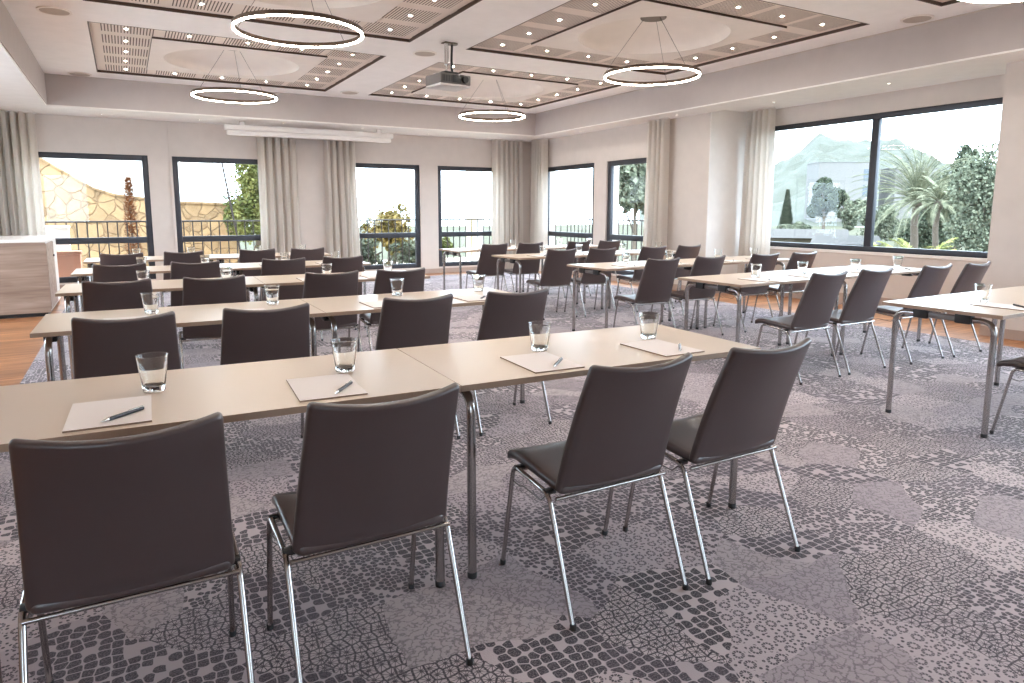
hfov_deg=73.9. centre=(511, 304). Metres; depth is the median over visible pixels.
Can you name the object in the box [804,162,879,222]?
apartment building
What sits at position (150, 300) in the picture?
glass tumbler
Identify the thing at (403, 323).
chair
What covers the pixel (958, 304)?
table
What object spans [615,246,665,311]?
chair
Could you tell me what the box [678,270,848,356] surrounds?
table
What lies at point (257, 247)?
glass tumbler
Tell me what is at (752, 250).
glass tumbler
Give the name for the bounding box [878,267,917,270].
notepad
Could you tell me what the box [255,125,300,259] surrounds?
curtain
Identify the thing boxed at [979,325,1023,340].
baseboard
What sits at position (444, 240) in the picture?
leafy shrub
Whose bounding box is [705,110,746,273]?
wall
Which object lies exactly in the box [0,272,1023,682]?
carpet
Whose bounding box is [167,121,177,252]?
trim
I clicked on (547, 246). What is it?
table
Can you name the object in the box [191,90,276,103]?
diffuser
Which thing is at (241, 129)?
projection screen
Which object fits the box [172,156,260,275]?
window
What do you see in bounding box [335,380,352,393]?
pen
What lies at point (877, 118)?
window
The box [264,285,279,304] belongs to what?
glass tumbler
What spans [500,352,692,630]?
chair
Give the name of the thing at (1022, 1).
trim
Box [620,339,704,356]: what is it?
notepad
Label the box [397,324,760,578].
table
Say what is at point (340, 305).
table
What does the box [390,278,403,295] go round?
glass tumbler
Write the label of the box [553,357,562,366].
pen
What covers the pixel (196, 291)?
chair
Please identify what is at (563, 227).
ground
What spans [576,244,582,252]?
glass tumbler
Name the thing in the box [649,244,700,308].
chair
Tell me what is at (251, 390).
table
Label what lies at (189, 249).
glass tumbler
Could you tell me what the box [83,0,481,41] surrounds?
ceiling panel
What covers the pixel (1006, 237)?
wall
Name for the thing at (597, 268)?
table
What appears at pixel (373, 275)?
notepad
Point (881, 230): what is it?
broadleaf tree
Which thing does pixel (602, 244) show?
chair
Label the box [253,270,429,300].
table
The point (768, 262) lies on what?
chair
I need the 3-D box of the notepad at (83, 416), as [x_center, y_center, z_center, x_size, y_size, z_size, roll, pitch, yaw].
[-1.164,0.312,1.973,0.210,0.005,0.295,-4,9,-28]
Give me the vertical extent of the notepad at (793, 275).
0.005 m
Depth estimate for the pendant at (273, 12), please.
5.68 m
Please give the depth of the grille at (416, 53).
8.43 m
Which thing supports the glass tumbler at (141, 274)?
on the table at (70, 292)
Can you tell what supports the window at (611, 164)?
in the wall at (689, 145)
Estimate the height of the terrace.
0.200 m
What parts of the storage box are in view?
lid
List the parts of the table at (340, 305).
leg, leg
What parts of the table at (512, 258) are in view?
leg, leg, leg, leg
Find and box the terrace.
[374,257,478,264]
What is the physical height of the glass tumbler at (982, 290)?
0.118 m
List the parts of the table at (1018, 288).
leg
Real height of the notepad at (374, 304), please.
0.005 m
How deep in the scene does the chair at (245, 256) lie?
8.13 m
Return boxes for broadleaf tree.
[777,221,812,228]
[806,177,847,228]
[835,193,866,230]
[855,204,900,246]
[892,216,950,249]
[919,163,968,250]
[941,141,998,251]
[950,144,980,178]
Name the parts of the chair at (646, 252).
leg frame, seat, backrest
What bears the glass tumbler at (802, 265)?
on the table at (723, 282)
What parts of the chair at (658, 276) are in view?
leg frame, seat, cross rail, backrest, leg frame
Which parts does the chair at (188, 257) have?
leg frame, backrest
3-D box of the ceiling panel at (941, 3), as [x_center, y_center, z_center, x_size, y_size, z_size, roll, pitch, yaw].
[3.487,-2.677,4.358,3.180,0.249,3.130,-4,9,-29]
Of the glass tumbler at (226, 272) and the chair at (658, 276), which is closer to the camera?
the glass tumbler at (226, 272)
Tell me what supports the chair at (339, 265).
on the carpet
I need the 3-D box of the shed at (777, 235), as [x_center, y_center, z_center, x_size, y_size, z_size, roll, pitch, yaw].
[26.766,-5.767,62.853,7.900,2.500,5.200,4,9,25]
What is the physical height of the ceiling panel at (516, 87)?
0.249 m
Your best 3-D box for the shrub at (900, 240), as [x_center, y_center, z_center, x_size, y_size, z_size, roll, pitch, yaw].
[14.183,-0.989,23.908,3.963,2.786,3.642,3,9,23]
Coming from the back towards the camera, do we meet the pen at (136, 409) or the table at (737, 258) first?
the table at (737, 258)
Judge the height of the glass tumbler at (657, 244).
0.118 m
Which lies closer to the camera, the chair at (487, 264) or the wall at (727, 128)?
the chair at (487, 264)
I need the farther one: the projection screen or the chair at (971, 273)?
the projection screen
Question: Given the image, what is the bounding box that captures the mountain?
[639,133,992,226]
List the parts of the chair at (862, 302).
leg frame, seat, cross rail, leg frame, backrest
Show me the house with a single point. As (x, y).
(196, 180)
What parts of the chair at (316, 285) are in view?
backrest, seat, cross rail, leg frame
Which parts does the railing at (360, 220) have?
rail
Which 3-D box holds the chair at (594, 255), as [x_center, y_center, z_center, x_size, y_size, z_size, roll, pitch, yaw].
[1.023,-0.321,8.733,0.499,0.859,0.566,-4,9,-29]
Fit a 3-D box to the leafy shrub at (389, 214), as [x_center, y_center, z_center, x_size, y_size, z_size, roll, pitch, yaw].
[-3.120,-1.781,17.197,1.328,1.610,0.996,-5,10,-34]
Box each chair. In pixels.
[8,412,254,682]
[71,311,180,378]
[81,278,152,311]
[92,262,146,281]
[100,252,142,265]
[160,250,203,306]
[167,260,220,306]
[178,275,246,368]
[220,303,309,437]
[238,248,274,276]
[258,257,305,300]
[266,382,472,682]
[290,247,323,272]
[303,270,362,351]
[320,255,367,340]
[357,267,424,351]
[375,293,460,438]
[465,243,507,291]
[473,288,551,435]
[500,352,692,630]
[501,242,542,292]
[526,248,577,319]
[548,240,590,297]
[564,247,615,316]
[578,240,620,294]
[613,257,679,327]
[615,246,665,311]
[623,337,810,584]
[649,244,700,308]
[659,255,725,334]
[713,253,779,332]
[751,251,816,322]
[755,270,847,384]
[805,267,893,374]
[860,264,952,364]
[901,261,990,356]
[989,356,1023,433]
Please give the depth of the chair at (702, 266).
7.08 m
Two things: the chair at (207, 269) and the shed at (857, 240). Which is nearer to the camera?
the chair at (207, 269)
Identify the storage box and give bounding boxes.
[45,225,70,250]
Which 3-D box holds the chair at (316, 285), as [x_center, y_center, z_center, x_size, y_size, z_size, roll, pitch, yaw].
[-1.480,0.138,5.431,0.499,0.859,0.566,-4,9,-29]
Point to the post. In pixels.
(474, 180)
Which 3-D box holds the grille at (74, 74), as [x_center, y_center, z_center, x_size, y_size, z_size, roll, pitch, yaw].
[-6.220,-3.315,9.787,0.260,0.012,0.260,-4,9,-29]
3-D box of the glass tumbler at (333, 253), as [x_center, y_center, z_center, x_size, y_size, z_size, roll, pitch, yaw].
[-2.006,-0.549,7.710,0.097,0.118,0.097,-4,9,-29]
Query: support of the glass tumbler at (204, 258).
on the table at (81, 273)
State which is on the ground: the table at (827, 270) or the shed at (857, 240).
the shed at (857, 240)
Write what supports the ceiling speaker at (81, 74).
attached to the ceiling at (60, 45)
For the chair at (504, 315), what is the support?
on the carpet
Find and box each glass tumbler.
[132,248,140,253]
[135,352,168,392]
[136,257,146,263]
[136,270,149,279]
[140,292,159,313]
[187,247,194,251]
[200,255,209,262]
[220,266,231,277]
[254,245,261,249]
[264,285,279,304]
[280,253,288,259]
[299,244,305,248]
[321,263,331,273]
[331,251,338,257]
[331,337,357,372]
[382,261,392,270]
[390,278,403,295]
[472,274,484,291]
[475,241,480,248]
[510,240,515,247]
[528,321,550,351]
[539,245,545,254]
[557,239,562,245]
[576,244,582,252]
[620,243,625,251]
[622,252,629,263]
[639,312,659,339]
[655,242,661,246]
[665,251,672,259]
[714,249,721,256]
[750,248,757,255]
[751,263,761,276]
[797,261,807,273]
[850,259,860,270]
[893,256,903,267]
[974,283,992,302]
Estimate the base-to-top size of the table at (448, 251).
0.735 m
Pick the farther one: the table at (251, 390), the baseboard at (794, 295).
the baseboard at (794, 295)
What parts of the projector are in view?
ceiling plate, connector panel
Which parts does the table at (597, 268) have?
leg, rail, leg, leg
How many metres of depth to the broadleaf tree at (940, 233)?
51.34 m
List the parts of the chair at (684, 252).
backrest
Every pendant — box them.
[191,50,277,103]
[231,0,363,47]
[459,81,524,120]
[604,16,700,85]
[960,0,1023,2]
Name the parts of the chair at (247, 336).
backrest, leg frame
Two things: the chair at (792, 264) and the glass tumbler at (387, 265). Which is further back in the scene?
the chair at (792, 264)
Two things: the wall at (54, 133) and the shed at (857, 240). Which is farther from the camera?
the shed at (857, 240)
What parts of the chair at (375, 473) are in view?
leg frame, seat, cross rail, backrest, leg frame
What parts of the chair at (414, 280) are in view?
leg frame, seat, backrest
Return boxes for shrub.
[360,238,381,264]
[361,203,413,263]
[388,240,442,263]
[442,237,452,261]
[877,237,957,249]
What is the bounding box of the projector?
[426,41,470,91]
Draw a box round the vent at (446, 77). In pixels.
[443,74,451,81]
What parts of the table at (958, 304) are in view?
leg, rail, leg, leg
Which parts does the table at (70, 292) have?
leg, leg, leg, leg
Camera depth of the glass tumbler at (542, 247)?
8.99 m
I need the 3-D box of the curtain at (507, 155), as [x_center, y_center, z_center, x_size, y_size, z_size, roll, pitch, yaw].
[-0.072,-2.150,14.721,0.763,2.782,0.176,-4,9,-28]
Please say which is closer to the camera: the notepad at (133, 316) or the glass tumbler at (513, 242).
the notepad at (133, 316)
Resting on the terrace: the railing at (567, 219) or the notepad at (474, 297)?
the railing at (567, 219)
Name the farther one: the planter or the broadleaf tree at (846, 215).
the broadleaf tree at (846, 215)
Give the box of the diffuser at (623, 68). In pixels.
[604,66,700,85]
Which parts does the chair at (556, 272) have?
seat, cross rail, backrest, leg frame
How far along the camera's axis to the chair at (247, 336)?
3.35 m
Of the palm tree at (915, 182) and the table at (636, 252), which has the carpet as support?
the table at (636, 252)
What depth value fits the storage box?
11.64 m
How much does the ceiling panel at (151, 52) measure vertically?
0.249 m
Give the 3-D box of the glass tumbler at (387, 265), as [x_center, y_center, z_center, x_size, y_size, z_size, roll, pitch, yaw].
[-1.143,-0.345,6.259,0.097,0.118,0.097,-4,9,-29]
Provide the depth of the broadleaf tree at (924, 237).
59.89 m
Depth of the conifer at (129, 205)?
14.23 m
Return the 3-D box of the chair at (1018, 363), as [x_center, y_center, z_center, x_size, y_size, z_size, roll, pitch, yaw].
[3.202,0.357,3.913,0.499,0.859,0.566,-5,9,-31]
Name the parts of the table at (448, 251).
leg, leg, leg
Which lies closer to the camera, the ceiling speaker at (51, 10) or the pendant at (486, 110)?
the ceiling speaker at (51, 10)
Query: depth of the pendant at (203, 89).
9.12 m
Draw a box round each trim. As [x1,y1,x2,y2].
[46,48,1023,135]
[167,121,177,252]
[535,1,1022,113]
[770,246,986,261]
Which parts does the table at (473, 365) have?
leg, leg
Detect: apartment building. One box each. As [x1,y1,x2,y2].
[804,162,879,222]
[878,167,937,220]
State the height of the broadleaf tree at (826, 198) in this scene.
7.397 m
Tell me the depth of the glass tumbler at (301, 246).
9.17 m
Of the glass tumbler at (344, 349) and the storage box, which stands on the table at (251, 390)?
the glass tumbler at (344, 349)
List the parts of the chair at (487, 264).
seat, backrest, leg frame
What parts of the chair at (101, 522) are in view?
leg frame, backrest, seat, cross rail, leg frame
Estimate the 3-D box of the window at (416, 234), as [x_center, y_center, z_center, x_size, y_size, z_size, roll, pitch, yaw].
[-2.558,-1.769,13.667,1.490,2.090,0.070,-4,9,-29]
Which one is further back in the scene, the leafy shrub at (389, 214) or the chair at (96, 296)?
the leafy shrub at (389, 214)
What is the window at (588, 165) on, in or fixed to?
in the wall at (689, 145)
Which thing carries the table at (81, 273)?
on the carpet
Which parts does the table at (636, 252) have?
leg, leg, leg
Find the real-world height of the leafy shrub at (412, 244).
0.734 m
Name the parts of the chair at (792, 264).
leg frame, seat, backrest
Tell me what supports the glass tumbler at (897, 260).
on the table at (827, 270)
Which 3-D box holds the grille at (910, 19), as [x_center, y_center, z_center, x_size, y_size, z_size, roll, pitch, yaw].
[4.112,-2.899,6.904,0.260,0.012,0.260,-4,9,-29]
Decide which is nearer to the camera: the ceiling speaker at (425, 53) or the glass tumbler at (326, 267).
the glass tumbler at (326, 267)
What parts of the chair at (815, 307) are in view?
leg frame, seat, cross rail, leg frame, backrest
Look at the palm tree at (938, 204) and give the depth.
35.62 m
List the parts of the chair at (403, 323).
backrest, leg frame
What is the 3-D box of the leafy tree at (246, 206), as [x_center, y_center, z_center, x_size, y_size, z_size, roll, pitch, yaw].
[-6.143,-2.283,16.195,1.309,2.877,1.392,4,9,29]
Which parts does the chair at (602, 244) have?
backrest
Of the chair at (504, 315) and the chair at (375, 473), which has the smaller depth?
the chair at (375, 473)
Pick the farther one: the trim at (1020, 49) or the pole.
the pole
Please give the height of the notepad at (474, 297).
0.005 m
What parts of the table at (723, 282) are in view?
leg, rail, leg, leg, leg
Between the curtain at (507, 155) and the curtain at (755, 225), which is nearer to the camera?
the curtain at (755, 225)
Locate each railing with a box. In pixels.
[45,218,561,264]
[564,218,643,270]
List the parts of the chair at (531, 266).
leg frame, seat, backrest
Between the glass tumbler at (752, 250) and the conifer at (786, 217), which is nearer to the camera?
the glass tumbler at (752, 250)
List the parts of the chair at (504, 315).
leg frame, backrest, leg frame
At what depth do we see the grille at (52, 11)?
6.65 m
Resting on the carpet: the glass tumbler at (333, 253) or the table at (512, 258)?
the table at (512, 258)
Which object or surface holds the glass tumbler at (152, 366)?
on the table at (251, 390)
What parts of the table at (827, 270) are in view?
leg, leg, leg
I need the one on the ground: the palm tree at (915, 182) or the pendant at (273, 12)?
the palm tree at (915, 182)
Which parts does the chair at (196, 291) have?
leg frame, seat, cross rail, backrest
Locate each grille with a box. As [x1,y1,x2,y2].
[39,8,69,14]
[69,73,89,76]
[415,52,434,55]
[903,16,931,22]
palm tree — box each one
[845,138,973,248]
[903,174,965,248]
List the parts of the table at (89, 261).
leg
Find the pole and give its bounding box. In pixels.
[221,164,240,249]
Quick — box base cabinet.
[0,235,60,318]
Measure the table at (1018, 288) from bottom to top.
0.735 m
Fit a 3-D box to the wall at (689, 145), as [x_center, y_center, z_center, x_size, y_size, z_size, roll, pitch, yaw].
[1.853,-2.192,12.942,0.300,3.800,5.360,-4,9,-29]
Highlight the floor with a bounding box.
[0,271,1023,385]
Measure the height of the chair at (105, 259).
0.859 m
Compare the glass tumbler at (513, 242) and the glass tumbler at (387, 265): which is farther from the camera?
the glass tumbler at (513, 242)
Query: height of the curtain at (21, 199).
2.782 m
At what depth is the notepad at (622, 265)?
7.18 m
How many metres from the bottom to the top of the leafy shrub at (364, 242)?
0.825 m
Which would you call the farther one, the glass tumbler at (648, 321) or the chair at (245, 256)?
the chair at (245, 256)
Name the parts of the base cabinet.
door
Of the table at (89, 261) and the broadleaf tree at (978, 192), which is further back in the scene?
the broadleaf tree at (978, 192)
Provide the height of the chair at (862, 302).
0.859 m
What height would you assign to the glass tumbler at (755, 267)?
0.118 m
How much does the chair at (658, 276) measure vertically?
0.859 m
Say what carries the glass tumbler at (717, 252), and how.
on the table at (737, 258)
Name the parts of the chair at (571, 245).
backrest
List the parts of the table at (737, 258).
leg, leg, leg, leg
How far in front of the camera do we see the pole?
15.10 m
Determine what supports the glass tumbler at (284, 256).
on the table at (239, 267)
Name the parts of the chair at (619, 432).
leg frame, seat, cross rail, backrest, leg frame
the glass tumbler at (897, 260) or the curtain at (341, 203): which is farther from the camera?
the curtain at (341, 203)
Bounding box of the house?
[43,158,215,201]
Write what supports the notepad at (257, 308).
on the table at (52, 327)
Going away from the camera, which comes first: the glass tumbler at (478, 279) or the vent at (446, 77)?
the glass tumbler at (478, 279)
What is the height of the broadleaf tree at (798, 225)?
2.487 m
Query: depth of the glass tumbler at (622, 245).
9.64 m
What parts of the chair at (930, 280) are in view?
leg frame, seat, leg frame, backrest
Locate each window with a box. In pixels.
[38,152,155,282]
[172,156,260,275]
[356,163,420,269]
[438,166,491,266]
[548,163,593,244]
[607,158,646,274]
[770,97,1002,257]
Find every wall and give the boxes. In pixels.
[34,114,529,284]
[39,158,238,267]
[530,112,710,284]
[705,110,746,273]
[770,74,1004,298]
[981,61,1023,330]
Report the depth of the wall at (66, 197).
15.33 m
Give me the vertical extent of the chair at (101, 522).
0.859 m
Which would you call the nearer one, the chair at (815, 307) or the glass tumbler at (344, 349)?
the glass tumbler at (344, 349)
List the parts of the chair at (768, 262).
leg frame, seat, cross rail, leg frame, backrest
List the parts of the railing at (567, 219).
rail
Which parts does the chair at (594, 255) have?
leg frame, seat, backrest, leg frame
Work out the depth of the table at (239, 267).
7.31 m
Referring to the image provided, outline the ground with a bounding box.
[240,224,987,270]
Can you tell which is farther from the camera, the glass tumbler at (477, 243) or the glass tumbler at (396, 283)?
the glass tumbler at (477, 243)
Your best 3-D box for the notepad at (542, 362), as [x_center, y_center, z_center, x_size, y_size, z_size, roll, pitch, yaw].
[0.113,0.221,2.634,0.210,0.005,0.295,-4,9,-26]
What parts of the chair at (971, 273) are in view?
leg frame, leg frame, backrest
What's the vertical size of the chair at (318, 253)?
0.859 m
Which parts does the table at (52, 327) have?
leg, leg, leg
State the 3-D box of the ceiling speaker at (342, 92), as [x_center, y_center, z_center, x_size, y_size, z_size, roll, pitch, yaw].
[-2.697,-3.526,11.305,0.300,0.016,0.300,-4,9,-29]
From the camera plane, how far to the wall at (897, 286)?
8.93 m
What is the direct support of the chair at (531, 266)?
on the carpet
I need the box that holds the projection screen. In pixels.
[224,121,392,142]
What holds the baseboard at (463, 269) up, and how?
attached to the wall at (54, 133)
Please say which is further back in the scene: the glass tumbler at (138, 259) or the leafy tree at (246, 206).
the leafy tree at (246, 206)
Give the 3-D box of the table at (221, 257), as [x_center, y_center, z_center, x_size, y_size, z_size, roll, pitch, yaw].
[-3.154,-0.301,9.002,1.398,0.735,0.700,-4,9,-29]
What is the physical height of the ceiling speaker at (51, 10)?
0.016 m
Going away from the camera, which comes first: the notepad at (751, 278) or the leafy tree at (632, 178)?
the notepad at (751, 278)
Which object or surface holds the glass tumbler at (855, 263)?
on the table at (827, 270)
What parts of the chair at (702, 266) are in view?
leg frame, seat, cross rail, backrest, leg frame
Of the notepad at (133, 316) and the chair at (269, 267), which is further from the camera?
the chair at (269, 267)
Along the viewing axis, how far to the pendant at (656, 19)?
7.66 m
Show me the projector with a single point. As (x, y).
(445, 80)
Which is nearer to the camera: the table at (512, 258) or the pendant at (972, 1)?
the pendant at (972, 1)
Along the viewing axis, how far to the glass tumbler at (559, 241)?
11.05 m
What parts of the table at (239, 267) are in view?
leg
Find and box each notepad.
[62,395,151,432]
[103,316,146,319]
[241,308,265,309]
[286,373,367,401]
[359,274,375,278]
[359,300,382,307]
[453,294,485,301]
[500,352,584,373]
[611,264,644,267]
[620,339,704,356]
[724,260,742,261]
[739,277,782,281]
[785,274,810,277]
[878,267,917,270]
[970,302,1023,310]
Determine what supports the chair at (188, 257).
on the carpet
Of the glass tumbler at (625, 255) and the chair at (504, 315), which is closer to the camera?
the chair at (504, 315)
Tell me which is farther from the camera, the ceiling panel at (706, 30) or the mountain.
the mountain
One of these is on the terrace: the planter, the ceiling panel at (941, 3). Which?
the planter
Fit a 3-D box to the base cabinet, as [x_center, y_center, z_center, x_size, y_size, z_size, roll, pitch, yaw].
[-6.934,-0.372,8.709,1.828,0.955,1.650,-4,9,-29]
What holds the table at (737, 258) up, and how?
on the carpet
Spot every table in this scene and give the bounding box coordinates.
[0,348,460,682]
[30,299,325,381]
[55,276,264,378]
[71,263,234,311]
[83,255,217,281]
[213,252,330,263]
[227,260,370,328]
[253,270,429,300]
[301,288,524,403]
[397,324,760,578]
[438,246,535,291]
[492,252,603,308]
[522,245,597,291]
[567,261,699,330]
[583,250,681,308]
[668,256,788,327]
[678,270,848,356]
[784,265,921,354]
[882,289,1023,437]
[994,286,1023,385]
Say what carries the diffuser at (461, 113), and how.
attached to the pendant at (486, 110)
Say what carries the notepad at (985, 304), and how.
on the table at (958, 304)
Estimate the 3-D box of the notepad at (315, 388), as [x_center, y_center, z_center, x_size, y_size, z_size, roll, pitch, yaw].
[-0.620,0.272,2.263,0.210,0.005,0.295,-4,9,-26]
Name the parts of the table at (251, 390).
leg, leg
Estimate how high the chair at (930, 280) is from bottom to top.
0.859 m
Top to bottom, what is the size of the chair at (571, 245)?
0.859 m
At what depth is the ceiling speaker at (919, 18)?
6.87 m
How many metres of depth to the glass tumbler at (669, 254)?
7.82 m
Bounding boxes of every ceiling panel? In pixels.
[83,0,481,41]
[87,21,385,91]
[369,62,622,108]
[466,0,868,74]
[918,0,961,6]
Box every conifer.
[122,176,142,253]
[777,189,792,225]
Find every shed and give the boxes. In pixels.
[770,229,848,242]
[810,235,881,245]
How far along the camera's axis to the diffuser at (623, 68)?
7.89 m
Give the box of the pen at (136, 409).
[101,405,143,421]
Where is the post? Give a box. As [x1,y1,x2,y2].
[466,171,482,256]
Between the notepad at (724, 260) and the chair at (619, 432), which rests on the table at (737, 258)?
the notepad at (724, 260)
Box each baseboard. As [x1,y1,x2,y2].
[60,267,476,288]
[572,271,980,317]
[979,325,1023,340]
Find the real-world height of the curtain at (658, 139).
2.782 m
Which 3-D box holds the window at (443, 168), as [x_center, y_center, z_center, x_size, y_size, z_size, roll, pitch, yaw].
[-0.915,-1.896,14.587,1.495,2.090,0.070,-4,9,-29]
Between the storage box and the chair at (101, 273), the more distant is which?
the storage box
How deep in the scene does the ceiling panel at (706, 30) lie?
7.78 m
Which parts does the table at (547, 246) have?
leg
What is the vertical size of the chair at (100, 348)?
0.859 m
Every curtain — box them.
[0,110,45,235]
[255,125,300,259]
[323,129,360,257]
[492,139,523,268]
[530,138,547,270]
[643,117,669,259]
[737,107,775,294]
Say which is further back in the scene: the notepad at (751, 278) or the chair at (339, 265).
the chair at (339, 265)
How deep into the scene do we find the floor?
7.56 m
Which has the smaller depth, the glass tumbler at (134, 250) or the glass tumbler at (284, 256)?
the glass tumbler at (284, 256)
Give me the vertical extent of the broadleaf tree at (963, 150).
11.177 m
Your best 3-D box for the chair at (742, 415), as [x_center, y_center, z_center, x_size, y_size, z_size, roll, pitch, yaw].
[0.806,0.528,2.667,0.499,0.859,0.566,-4,9,-30]
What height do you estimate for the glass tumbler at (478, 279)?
0.118 m
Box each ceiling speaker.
[36,6,72,15]
[67,72,91,76]
[340,91,358,94]
[413,50,436,56]
[900,14,933,23]
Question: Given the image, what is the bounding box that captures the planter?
[57,250,81,276]
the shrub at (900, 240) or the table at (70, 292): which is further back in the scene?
the shrub at (900, 240)
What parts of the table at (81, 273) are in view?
leg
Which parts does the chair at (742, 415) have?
leg frame, seat, cross rail, backrest, leg frame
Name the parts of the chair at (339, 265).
backrest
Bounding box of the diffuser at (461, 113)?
[459,112,524,120]
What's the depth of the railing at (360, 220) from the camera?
13.38 m
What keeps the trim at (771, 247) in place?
attached to the wall at (897, 286)
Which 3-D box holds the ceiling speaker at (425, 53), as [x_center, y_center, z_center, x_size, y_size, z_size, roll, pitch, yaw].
[-1.082,-3.125,8.455,0.300,0.016,0.300,-4,9,-29]
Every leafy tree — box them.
[220,164,260,244]
[619,163,645,270]
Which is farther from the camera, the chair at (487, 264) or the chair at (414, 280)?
the chair at (487, 264)
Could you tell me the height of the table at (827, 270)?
0.735 m
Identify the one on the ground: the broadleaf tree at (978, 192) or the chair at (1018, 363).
the broadleaf tree at (978, 192)
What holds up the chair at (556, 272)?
on the carpet
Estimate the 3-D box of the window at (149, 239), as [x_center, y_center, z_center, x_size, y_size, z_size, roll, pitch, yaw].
[-6.976,-1.428,11.193,1.860,2.090,0.070,-4,9,-29]
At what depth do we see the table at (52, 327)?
3.83 m
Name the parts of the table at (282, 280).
leg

